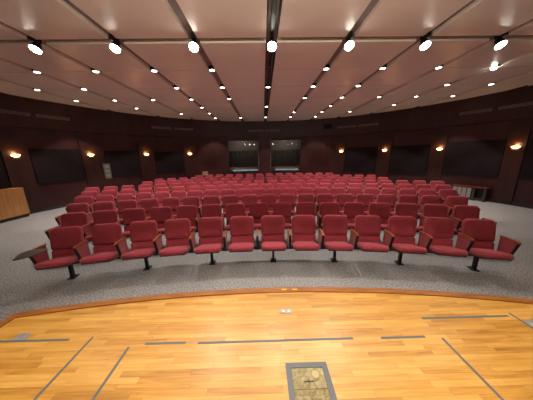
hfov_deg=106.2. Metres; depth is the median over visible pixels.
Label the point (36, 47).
track spotlight
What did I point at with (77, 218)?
cushion
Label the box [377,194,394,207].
cushion
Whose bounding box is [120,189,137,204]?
seat
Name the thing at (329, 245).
seat cushion
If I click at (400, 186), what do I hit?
cushion
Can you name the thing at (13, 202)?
storage cabinet
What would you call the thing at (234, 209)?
cushion
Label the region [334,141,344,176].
trim
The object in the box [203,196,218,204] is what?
cushion
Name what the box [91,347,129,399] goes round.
tape strip
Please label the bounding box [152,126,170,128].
air vent
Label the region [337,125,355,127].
air vent
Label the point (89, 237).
seat cushion
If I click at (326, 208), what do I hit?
cushion
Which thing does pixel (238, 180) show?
seat
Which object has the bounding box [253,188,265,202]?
seat
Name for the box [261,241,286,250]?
seat cushion
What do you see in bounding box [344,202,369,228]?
seat
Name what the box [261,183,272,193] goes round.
seat
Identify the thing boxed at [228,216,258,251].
seat
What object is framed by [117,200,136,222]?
seat
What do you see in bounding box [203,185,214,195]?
seat
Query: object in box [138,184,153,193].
seat
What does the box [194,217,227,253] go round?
seat
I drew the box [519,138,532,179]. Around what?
acoustic panel
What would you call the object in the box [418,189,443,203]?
seat
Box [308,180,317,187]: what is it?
seat
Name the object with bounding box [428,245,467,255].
seat cushion
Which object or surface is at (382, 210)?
cushion
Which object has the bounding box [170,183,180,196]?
seat
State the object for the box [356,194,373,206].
cushion
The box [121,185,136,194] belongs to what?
seat
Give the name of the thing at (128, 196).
cushion
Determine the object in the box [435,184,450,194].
cushion
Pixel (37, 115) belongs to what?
air vent
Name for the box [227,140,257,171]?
window
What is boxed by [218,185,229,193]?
cushion
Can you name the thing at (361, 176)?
seat
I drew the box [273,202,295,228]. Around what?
seat
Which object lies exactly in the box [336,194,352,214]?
seat
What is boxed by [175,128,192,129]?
air vent
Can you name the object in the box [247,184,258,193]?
seat
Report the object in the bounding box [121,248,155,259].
seat cushion
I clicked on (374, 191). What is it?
seat
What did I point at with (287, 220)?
lumbar cushion
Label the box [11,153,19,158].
wall sconce
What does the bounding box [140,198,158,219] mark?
seat
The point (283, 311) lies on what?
socket plate
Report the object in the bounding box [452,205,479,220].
cushion
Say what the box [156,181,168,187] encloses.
seat
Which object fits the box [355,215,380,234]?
cushion
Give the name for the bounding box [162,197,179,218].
seat
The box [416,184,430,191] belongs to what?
cushion
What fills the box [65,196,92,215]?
seat
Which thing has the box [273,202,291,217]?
cushion
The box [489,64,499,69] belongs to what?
track spotlight
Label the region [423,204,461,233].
seat
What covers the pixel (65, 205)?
baseboard
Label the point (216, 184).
seat
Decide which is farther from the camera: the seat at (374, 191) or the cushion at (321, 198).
the seat at (374, 191)
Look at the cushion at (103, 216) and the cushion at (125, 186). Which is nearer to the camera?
the cushion at (103, 216)
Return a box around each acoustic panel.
[0,155,9,188]
[28,149,85,183]
[104,151,140,176]
[154,152,184,173]
[344,147,376,171]
[389,145,430,174]
[442,139,506,176]
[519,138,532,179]
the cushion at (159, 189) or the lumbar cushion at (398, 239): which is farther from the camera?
the cushion at (159, 189)
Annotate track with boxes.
[264,88,270,105]
[265,40,275,85]
[267,0,281,33]
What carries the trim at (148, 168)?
attached to the wall at (117, 131)
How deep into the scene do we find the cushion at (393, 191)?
6.18 m
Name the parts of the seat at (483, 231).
arm panel, armrest, arm frame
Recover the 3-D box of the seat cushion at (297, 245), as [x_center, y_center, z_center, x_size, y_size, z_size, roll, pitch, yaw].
[0.672,0.789,3.455,0.430,0.189,0.450,-1,13,2]
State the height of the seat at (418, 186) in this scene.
0.578 m
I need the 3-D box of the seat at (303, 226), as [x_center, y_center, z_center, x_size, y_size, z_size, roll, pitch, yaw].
[0.710,0.601,3.465,0.512,0.578,0.556,-1,13,2]
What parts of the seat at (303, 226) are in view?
arm panel, arm frame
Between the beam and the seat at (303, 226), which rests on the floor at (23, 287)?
the beam
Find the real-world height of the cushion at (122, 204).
0.351 m
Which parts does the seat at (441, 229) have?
arm panel, armrest, arm frame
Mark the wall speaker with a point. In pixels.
(326, 126)
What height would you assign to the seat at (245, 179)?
0.578 m
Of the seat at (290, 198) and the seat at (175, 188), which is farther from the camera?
the seat at (175, 188)
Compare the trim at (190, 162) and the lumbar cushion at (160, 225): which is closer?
the lumbar cushion at (160, 225)
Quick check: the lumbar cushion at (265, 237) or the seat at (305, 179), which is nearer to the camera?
the lumbar cushion at (265, 237)
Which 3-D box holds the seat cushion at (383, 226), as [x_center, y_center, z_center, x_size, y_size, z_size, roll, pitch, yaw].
[2.469,0.576,4.252,0.430,0.189,0.450,1,13,9]
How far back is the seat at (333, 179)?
9.36 m
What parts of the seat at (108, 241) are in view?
arm frame, armrest, arm panel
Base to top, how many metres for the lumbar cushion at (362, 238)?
0.173 m
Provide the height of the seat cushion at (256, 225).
0.189 m
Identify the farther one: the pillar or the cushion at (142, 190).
the pillar
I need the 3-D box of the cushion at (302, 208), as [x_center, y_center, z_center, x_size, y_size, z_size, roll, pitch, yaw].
[0.899,0.226,4.585,0.434,0.351,0.129,0,13,3]
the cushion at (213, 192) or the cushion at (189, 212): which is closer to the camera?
the cushion at (189, 212)
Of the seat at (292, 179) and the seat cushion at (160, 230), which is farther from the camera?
the seat at (292, 179)
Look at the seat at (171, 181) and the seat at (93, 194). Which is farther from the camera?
the seat at (171, 181)
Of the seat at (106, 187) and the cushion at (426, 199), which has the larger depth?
the seat at (106, 187)
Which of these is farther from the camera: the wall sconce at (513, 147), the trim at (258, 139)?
the trim at (258, 139)
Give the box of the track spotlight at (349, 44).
[344,31,353,50]
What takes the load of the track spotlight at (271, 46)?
attached to the track lighting at (176, 8)
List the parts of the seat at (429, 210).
arm panel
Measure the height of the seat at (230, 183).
0.578 m
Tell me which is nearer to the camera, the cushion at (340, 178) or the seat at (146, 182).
the seat at (146, 182)
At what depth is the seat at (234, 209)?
4.53 m
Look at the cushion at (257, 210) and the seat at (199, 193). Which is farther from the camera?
the seat at (199, 193)
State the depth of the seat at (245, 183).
8.52 m
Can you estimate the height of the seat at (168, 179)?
0.578 m
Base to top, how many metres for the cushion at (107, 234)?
0.351 m
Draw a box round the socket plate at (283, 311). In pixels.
[280,309,291,313]
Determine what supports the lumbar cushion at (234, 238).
on the seat at (241, 227)
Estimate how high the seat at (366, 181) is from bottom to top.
0.578 m
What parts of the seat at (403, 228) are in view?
arm panel, armrest, arm frame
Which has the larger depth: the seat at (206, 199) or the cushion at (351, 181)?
the cushion at (351, 181)
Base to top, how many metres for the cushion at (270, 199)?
0.351 m
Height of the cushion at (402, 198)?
0.351 m
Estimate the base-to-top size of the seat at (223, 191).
0.578 m
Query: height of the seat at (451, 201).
0.578 m
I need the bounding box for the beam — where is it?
[67,245,479,279]
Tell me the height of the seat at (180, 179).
0.578 m
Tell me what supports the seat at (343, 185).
on the beam
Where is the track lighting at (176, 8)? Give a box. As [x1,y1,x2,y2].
[0,0,532,119]
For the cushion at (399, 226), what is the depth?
3.43 m
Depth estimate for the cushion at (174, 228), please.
3.49 m
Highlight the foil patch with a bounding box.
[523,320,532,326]
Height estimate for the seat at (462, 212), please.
0.578 m
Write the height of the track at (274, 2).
0.082 m
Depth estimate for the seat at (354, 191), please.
6.37 m
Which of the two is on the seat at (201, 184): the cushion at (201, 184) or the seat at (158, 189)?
the cushion at (201, 184)
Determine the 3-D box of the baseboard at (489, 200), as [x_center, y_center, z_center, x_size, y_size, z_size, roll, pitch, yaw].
[6.445,-0.373,9.562,1.965,0.100,11.104,-11,16,-36]
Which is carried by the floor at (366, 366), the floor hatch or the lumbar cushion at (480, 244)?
the floor hatch
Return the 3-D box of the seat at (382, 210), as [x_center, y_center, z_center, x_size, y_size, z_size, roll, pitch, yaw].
[2.507,0.390,4.257,0.501,0.578,0.556,1,13,9]
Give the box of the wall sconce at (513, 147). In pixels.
[511,145,519,149]
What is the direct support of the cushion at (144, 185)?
on the seat at (143, 185)
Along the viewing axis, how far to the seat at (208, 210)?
4.49 m
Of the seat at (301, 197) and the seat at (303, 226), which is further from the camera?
the seat at (301, 197)
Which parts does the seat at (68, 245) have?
arm frame, armrest, arm panel, arm frame, armrest, arm panel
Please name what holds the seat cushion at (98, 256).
on the seat at (108, 241)
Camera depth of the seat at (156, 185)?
8.02 m
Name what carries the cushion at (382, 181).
on the seat at (381, 181)
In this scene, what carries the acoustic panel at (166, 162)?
attached to the wall at (117, 131)
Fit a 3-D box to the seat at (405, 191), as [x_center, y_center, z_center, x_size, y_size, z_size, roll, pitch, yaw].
[4.291,-0.025,5.943,0.488,0.578,0.556,2,13,14]
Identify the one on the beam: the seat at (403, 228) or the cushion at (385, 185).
the seat at (403, 228)
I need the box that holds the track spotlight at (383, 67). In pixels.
[379,64,386,69]
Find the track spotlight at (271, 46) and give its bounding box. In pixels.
[267,32,276,51]
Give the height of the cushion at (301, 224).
0.351 m
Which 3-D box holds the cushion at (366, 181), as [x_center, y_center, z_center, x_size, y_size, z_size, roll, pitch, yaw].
[4.231,-0.646,8.156,0.434,0.351,0.129,2,13,12]
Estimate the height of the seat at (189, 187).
0.578 m
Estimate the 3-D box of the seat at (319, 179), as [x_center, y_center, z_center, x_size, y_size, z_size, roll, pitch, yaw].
[2.494,-0.764,9.316,0.512,0.578,0.556,1,13,7]
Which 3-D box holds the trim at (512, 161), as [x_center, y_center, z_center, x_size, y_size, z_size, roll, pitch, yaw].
[8.646,-1.182,7.074,0.053,2.510,0.480,-5,13,-16]
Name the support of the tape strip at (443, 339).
on the floor at (366, 366)
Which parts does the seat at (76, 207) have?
arm panel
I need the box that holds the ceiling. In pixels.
[0,0,532,120]
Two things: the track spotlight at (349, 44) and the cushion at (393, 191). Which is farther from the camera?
the cushion at (393, 191)
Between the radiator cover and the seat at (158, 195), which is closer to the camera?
the seat at (158, 195)
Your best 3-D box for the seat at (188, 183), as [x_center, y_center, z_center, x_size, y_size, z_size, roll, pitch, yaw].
[-3.077,-0.402,8.151,0.519,0.578,0.556,-3,13,-10]
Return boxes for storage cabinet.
[0,187,29,222]
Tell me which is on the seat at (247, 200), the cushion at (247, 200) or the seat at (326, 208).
the cushion at (247, 200)
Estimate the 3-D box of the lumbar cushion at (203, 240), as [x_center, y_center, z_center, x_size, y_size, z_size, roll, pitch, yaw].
[-0.996,0.752,3.599,0.424,0.173,0.090,-2,13,-5]
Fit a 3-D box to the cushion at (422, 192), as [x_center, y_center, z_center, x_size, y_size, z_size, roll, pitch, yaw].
[4.802,-0.158,5.976,0.434,0.351,0.129,3,13,16]
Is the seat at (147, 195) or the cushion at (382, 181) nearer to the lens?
the seat at (147, 195)
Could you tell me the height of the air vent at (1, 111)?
0.090 m
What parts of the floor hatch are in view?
plate, plate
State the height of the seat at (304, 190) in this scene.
0.578 m
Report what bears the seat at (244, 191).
on the beam
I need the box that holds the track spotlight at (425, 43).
[420,31,430,50]
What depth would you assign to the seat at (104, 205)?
4.97 m
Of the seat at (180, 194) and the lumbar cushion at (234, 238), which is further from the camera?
the seat at (180, 194)
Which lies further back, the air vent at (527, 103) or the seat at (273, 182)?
the seat at (273, 182)
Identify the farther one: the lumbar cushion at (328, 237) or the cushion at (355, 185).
the cushion at (355, 185)
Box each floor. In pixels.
[0,199,532,321]
[0,292,532,399]
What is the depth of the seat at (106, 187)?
7.57 m
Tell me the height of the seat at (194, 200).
0.578 m
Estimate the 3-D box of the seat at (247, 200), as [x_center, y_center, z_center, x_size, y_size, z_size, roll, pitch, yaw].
[-0.433,0.177,5.413,0.494,0.578,0.556,-2,13,-2]
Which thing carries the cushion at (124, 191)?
on the seat at (123, 191)
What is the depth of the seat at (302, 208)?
4.54 m
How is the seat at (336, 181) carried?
on the beam
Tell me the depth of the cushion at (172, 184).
8.14 m
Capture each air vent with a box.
[0,109,29,115]
[36,114,69,120]
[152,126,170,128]
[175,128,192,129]
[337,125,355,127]
[359,123,377,126]
[460,108,491,114]
[498,102,532,109]
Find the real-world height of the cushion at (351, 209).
0.351 m
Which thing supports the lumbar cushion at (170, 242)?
on the seat at (180, 240)
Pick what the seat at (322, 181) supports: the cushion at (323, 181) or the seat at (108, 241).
the cushion at (323, 181)
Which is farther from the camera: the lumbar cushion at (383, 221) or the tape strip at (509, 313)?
the lumbar cushion at (383, 221)
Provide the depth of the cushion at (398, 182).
7.85 m
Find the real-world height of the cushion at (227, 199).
0.351 m
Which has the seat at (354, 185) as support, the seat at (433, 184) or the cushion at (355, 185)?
the cushion at (355, 185)
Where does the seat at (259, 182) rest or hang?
on the beam
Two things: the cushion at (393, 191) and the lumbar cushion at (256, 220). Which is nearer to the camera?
the lumbar cushion at (256, 220)
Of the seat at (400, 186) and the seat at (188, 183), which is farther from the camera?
the seat at (188, 183)
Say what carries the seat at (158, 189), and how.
on the beam
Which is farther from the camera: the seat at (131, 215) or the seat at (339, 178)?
the seat at (339, 178)
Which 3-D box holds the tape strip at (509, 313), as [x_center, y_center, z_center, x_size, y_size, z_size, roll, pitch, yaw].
[2.333,1.158,1.582,0.020,0.001,0.684,-1,13,-1]
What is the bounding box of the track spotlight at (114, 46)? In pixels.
[109,33,120,53]
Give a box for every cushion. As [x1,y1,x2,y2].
[34,255,78,268]
[49,226,83,249]
[52,248,75,258]
[60,212,87,226]
[66,203,89,212]
[74,196,92,204]
[80,251,118,263]
[85,187,99,193]
[85,235,91,239]
[91,223,122,245]
[93,201,113,212]
[93,210,117,224]
[93,244,116,253]
[96,195,113,202]
[101,190,116,199]
[104,186,117,191]
[116,193,132,201]
[117,200,136,213]
[120,189,134,198]
[121,185,134,189]
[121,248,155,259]
[122,208,145,224]
[122,231,129,236]
[129,220,157,241]
[131,241,154,250]
[138,184,150,188]
[138,188,152,194]
[140,198,158,211]
[142,181,152,188]
[150,206,171,222]
[156,181,166,185]
[156,187,168,191]
[157,223,164,228]
[158,228,164,233]
[159,245,190,255]
[162,197,179,210]
[164,218,190,238]
[166,238,189,247]
[167,178,175,184]
[170,183,180,191]
[172,186,184,191]
[176,205,196,220]
[183,196,199,208]
[185,182,195,190]
[189,190,202,200]
[194,243,222,253]
[198,217,222,236]
[199,182,209,189]
[199,236,222,244]
[201,204,220,217]
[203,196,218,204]
[205,189,218,196]
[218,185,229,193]
[221,189,234,199]
[222,195,237,207]
[226,203,244,218]
[228,242,253,251]
[230,216,253,235]
[230,235,253,243]
[242,194,256,206]
[249,203,267,217]
[253,218,260,223]
[254,223,260,228]
[260,194,275,206]
[261,215,284,234]
[261,234,284,242]
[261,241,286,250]
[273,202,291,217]
[279,194,294,205]
[284,188,296,197]
[284,218,291,223]
[285,223,291,227]
[290,183,301,191]
[292,215,315,233]
[292,234,315,242]
[292,241,319,249]
[296,202,314,215]
[298,194,313,202]
[299,187,311,193]
[315,187,327,197]
[317,194,332,205]
[320,202,339,217]
[321,180,331,187]
[323,215,347,234]
[323,241,353,250]
[324,234,346,241]
[326,177,335,183]
[335,180,345,183]
[336,194,352,206]
[338,177,347,183]
[344,202,364,217]
[348,218,354,222]
[348,223,354,228]
[349,183,361,189]
[350,180,360,182]
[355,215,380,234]
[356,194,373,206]
[356,242,388,251]
[358,235,379,242]
[364,177,374,181]
[364,180,375,185]
[365,183,377,187]
[369,202,390,218]
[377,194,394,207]
[380,180,391,185]
[381,183,394,189]
[381,188,396,198]
[381,219,387,223]
[381,224,387,229]
[388,216,415,236]
[391,243,426,253]
[393,236,414,244]
[395,203,417,219]
[396,180,408,188]
[398,184,412,190]
[399,188,415,195]
[399,194,417,204]
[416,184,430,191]
[416,226,422,230]
[418,189,435,196]
[421,195,441,204]
[423,204,447,216]
[423,217,453,238]
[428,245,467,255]
[431,238,452,246]
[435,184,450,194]
[446,196,467,207]
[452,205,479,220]
[461,218,495,241]
[468,248,513,259]
[471,240,494,249]
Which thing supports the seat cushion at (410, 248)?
on the seat at (403, 228)
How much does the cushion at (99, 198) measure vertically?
0.351 m
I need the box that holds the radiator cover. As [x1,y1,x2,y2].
[451,184,490,201]
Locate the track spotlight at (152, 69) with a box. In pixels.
[150,66,157,72]
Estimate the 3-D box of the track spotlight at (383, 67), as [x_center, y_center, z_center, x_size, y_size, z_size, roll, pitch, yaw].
[2.869,-3.284,4.935,0.180,0.085,0.180,-1,13,-1]
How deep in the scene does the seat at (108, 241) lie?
3.29 m
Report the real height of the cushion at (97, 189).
0.351 m
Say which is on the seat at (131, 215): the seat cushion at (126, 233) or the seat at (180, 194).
the seat cushion at (126, 233)
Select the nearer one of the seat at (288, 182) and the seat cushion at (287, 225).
the seat cushion at (287, 225)
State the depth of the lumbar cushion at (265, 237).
3.61 m
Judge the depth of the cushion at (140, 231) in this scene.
3.41 m
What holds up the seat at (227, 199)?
on the beam
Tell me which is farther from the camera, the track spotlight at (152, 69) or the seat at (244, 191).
the seat at (244, 191)
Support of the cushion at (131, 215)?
on the seat at (131, 215)
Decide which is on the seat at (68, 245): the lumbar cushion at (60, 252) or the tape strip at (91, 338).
the lumbar cushion at (60, 252)
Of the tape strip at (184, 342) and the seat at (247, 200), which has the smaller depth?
the tape strip at (184, 342)
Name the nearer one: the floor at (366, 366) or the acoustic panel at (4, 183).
the floor at (366, 366)
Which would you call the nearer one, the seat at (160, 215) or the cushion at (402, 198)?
the seat at (160, 215)
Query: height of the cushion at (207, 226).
0.351 m
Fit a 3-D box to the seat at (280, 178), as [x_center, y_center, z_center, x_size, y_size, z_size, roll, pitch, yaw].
[0.840,-0.764,9.440,0.512,0.578,0.556,-1,13,2]
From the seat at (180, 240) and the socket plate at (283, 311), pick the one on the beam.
the seat at (180, 240)
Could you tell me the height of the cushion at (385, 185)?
0.351 m
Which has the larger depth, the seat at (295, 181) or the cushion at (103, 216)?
the seat at (295, 181)
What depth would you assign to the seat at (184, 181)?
9.20 m
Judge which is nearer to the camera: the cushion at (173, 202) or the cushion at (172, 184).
the cushion at (173, 202)
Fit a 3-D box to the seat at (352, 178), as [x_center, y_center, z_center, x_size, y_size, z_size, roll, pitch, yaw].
[4.133,-0.733,9.057,0.512,0.578,0.556,2,13,11]
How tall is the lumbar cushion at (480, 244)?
0.173 m
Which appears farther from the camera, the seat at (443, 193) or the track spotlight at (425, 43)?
the seat at (443, 193)
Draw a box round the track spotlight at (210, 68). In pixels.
[208,66,215,71]
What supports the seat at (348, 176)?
on the beam
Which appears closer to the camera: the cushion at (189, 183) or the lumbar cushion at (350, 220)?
the lumbar cushion at (350, 220)
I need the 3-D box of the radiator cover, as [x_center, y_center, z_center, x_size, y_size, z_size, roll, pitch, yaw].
[8.210,-0.301,8.126,0.297,0.540,1.128,-6,14,-22]
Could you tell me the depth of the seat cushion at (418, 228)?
3.94 m
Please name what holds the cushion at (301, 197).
on the seat at (301, 197)
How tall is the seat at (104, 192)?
0.578 m
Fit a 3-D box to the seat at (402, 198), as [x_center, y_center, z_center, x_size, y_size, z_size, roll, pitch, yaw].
[3.675,0.192,5.036,0.494,0.578,0.556,2,13,13]
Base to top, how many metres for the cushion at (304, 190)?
0.351 m
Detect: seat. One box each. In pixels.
[13,226,90,269]
[44,212,91,240]
[55,203,92,226]
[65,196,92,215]
[78,187,101,196]
[80,223,127,264]
[81,191,97,202]
[85,210,120,240]
[88,201,113,225]
[91,195,115,214]
[101,190,116,206]
[104,186,119,194]
[116,193,132,212]
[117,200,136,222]
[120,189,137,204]
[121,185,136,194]
[121,220,162,259]
[122,208,147,236]
[136,192,151,207]
[138,181,154,192]
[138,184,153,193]
[138,188,153,197]
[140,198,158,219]
[150,206,174,234]
[154,191,169,206]
[155,184,165,191]
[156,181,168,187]
[156,187,170,196]
[159,218,195,256]
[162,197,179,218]
[167,178,175,189]
[169,180,181,192]
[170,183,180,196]
[172,186,186,195]
[172,191,186,205]
[176,205,199,231]
[179,178,187,185]
[183,180,192,187]
[183,196,201,217]
[185,182,195,196]
[188,186,199,196]
[189,190,202,205]
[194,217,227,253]
[195,179,204,185]
[199,182,209,195]
[201,196,221,215]
[201,204,224,229]
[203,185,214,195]
[205,189,220,204]
[208,179,216,184]
[213,181,223,189]
[218,185,229,199]
[220,178,228,184]
[221,189,234,206]
[221,195,237,216]
[224,203,247,230]
[227,181,236,188]
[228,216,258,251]
[232,178,240,183]
[233,184,243,194]
[237,188,249,202]
[241,181,250,187]
[242,194,256,215]
[244,178,252,183]
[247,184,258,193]
[249,203,271,229]
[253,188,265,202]
[254,180,263,187]
[260,194,275,214]
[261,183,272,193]
[261,215,290,250]
[267,180,277,187]
[268,188,280,201]
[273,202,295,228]
[276,183,286,193]
[279,177,287,182]
[279,194,296,214]
[281,180,290,187]
[284,188,297,204]
[290,177,299,182]
[290,183,301,198]
[292,215,324,250]
[294,180,303,186]
[296,202,321,228]
[298,194,317,214]
[299,187,315,202]
[302,177,310,184]
[304,183,315,194]
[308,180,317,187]
[314,177,322,186]
[315,187,327,202]
[317,194,332,213]
[319,183,330,193]
[320,202,346,227]
[321,180,333,192]
[323,215,358,250]
[326,177,335,187]
[331,187,344,201]
[334,183,345,193]
[335,180,348,192]
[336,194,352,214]
[338,177,349,188]
[343,175,351,184]
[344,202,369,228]
[347,187,361,201]
[349,183,363,193]
[350,180,364,193]
[351,177,363,185]
[354,175,363,183]
[355,215,394,251]
[356,194,373,214]
[364,177,377,183]
[364,180,380,189]
[364,188,378,202]
[365,183,380,193]
[369,202,396,230]
[377,177,387,185]
[377,194,394,215]
[380,180,396,188]
[381,183,398,199]
[381,188,398,205]
[388,216,433,253]
[395,203,425,231]
[396,180,413,189]
[398,184,418,195]
[399,188,421,207]
[399,194,423,217]
[412,180,431,188]
[416,184,438,194]
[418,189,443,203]
[421,195,452,217]
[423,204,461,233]
[423,217,474,256]
[430,181,443,188]
[435,184,458,195]
[439,189,457,204]
[446,196,480,217]
[452,205,496,232]
[461,218,521,260]
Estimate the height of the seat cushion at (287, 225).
0.189 m
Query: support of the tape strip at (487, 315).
on the floor at (366, 366)
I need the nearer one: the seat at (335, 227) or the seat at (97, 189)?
the seat at (335, 227)
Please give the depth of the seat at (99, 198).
5.85 m
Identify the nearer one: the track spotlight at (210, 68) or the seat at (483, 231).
the seat at (483, 231)
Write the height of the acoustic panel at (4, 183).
1.250 m
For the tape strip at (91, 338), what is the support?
on the floor at (366, 366)
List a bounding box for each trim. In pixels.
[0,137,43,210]
[0,287,532,327]
[78,140,109,192]
[137,142,156,185]
[182,143,197,179]
[258,139,270,171]
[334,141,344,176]
[375,139,391,181]
[425,135,447,183]
[493,128,530,202]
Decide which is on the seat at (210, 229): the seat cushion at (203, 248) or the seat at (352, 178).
the seat cushion at (203, 248)
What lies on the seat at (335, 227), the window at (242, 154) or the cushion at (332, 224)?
the cushion at (332, 224)
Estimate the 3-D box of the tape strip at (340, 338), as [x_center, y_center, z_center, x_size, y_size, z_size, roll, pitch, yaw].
[0.079,1.176,1.673,1.298,0.001,0.020,-1,13,-1]
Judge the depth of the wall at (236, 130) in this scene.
12.60 m
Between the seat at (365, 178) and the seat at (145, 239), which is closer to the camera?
the seat at (145, 239)
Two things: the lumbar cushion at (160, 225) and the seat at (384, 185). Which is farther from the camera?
the seat at (384, 185)
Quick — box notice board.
[103,164,111,178]
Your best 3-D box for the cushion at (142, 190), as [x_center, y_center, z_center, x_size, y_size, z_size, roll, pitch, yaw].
[-4.266,-0.249,7.059,0.434,0.351,0.129,-4,13,-14]
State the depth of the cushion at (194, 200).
5.40 m
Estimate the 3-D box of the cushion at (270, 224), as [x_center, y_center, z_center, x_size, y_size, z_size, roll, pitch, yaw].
[0.115,0.456,3.637,0.434,0.351,0.129,-1,13,0]
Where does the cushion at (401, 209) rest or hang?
on the seat at (401, 209)
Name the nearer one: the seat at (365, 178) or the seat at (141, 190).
the seat at (141, 190)
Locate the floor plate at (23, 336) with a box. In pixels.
[12,333,30,339]
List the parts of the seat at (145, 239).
arm frame, arm panel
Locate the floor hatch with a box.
[285,361,336,399]
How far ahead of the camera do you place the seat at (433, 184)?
7.53 m
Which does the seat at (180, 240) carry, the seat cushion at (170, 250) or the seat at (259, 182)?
the seat cushion at (170, 250)
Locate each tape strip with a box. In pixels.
[0,339,69,342]
[33,337,93,399]
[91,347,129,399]
[145,341,185,344]
[198,337,352,343]
[381,335,425,338]
[421,315,508,318]
[441,338,503,399]
[509,313,532,328]
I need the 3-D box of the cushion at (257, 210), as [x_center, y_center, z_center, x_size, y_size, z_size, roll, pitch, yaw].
[-0.175,0.241,4.599,0.434,0.351,0.129,-1,13,-1]
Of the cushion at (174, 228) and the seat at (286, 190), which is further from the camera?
the seat at (286, 190)
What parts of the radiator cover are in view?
grille panel, grille panel, rail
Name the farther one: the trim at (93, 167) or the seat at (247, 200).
the trim at (93, 167)
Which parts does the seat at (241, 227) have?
arm frame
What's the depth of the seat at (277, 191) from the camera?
6.57 m
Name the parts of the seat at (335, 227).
arm panel, arm frame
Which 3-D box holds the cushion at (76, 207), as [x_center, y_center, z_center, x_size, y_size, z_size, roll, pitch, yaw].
[-4.584,0.255,4.869,0.434,0.351,0.129,-5,13,-17]
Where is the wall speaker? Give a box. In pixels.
[324,124,331,128]
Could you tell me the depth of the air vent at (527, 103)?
6.78 m
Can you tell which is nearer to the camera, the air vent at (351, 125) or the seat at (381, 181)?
the seat at (381, 181)
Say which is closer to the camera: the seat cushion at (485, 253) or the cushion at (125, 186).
the seat cushion at (485, 253)
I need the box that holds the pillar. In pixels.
[258,137,269,179]
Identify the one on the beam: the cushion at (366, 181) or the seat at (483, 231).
the seat at (483, 231)
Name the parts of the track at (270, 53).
rail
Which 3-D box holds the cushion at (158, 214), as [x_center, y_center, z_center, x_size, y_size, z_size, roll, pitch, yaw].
[-2.312,0.324,4.396,0.434,0.351,0.129,-3,13,-9]
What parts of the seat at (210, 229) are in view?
arm frame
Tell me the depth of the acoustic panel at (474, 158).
7.94 m
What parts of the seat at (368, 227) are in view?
arm panel, arm frame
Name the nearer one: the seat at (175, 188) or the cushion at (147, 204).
the cushion at (147, 204)
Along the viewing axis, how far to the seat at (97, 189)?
7.38 m
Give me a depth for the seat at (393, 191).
6.17 m
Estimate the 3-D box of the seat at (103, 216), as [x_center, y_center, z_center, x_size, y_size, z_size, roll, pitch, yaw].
[-3.281,0.540,4.032,0.501,0.578,0.556,-4,13,-14]
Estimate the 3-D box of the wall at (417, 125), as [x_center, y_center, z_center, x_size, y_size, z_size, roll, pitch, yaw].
[6.485,-2.383,9.163,2.278,4.194,11.417,-11,16,-36]
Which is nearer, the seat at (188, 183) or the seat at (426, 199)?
the seat at (426, 199)
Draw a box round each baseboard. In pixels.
[29,203,73,213]
[488,199,532,208]
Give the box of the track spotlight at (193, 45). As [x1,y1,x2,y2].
[189,32,198,52]
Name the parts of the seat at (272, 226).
arm frame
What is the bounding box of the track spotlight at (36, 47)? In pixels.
[27,35,41,53]
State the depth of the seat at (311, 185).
7.50 m
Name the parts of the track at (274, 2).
rail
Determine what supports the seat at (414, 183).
on the beam
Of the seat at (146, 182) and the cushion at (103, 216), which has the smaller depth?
the cushion at (103, 216)
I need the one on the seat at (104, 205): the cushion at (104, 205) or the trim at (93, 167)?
the cushion at (104, 205)
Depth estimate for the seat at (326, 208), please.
4.51 m
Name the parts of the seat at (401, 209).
arm panel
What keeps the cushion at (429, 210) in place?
on the seat at (429, 210)
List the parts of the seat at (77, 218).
arm panel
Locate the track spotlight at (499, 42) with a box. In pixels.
[494,31,508,49]
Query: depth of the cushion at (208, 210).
4.49 m
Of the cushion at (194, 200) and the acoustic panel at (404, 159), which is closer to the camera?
the cushion at (194, 200)
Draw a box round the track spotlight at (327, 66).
[322,64,329,70]
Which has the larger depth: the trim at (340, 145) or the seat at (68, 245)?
the trim at (340, 145)
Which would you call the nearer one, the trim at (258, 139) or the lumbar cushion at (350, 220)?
the lumbar cushion at (350, 220)
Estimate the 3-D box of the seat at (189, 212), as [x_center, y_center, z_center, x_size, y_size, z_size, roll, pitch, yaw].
[-1.720,0.448,4.319,0.501,0.578,0.556,-3,13,-7]
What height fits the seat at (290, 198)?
0.578 m
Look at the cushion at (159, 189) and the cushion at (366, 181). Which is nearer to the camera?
the cushion at (159, 189)
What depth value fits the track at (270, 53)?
4.72 m
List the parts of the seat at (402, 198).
arm panel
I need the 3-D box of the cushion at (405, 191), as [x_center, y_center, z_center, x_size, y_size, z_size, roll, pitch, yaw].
[4.309,-0.180,6.106,0.434,0.351,0.129,2,13,14]
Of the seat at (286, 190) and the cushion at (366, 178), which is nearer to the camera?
the seat at (286, 190)
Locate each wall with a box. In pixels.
[0,92,228,207]
[226,120,301,178]
[301,85,532,205]
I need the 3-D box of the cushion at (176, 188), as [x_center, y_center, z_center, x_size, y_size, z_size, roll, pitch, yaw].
[-3.209,-0.321,7.291,0.434,0.351,0.129,-3,13,-11]
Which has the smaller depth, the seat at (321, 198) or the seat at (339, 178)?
the seat at (321, 198)
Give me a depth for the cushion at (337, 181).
8.32 m
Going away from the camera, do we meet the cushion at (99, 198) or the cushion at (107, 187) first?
the cushion at (99, 198)
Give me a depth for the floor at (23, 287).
3.37 m
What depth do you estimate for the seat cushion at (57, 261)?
2.91 m
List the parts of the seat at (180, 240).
arm frame, arm panel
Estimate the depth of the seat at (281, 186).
7.56 m
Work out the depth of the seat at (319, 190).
6.49 m
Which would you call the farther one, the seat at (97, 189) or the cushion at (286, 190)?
the seat at (97, 189)
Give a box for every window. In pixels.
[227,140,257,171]
[271,139,301,170]
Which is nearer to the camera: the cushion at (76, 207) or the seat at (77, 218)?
the seat at (77, 218)
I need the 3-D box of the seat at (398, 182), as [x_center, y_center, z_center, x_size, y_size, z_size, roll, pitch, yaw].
[5.332,-0.448,7.716,0.519,0.578,0.556,3,13,16]
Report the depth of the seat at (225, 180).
9.46 m

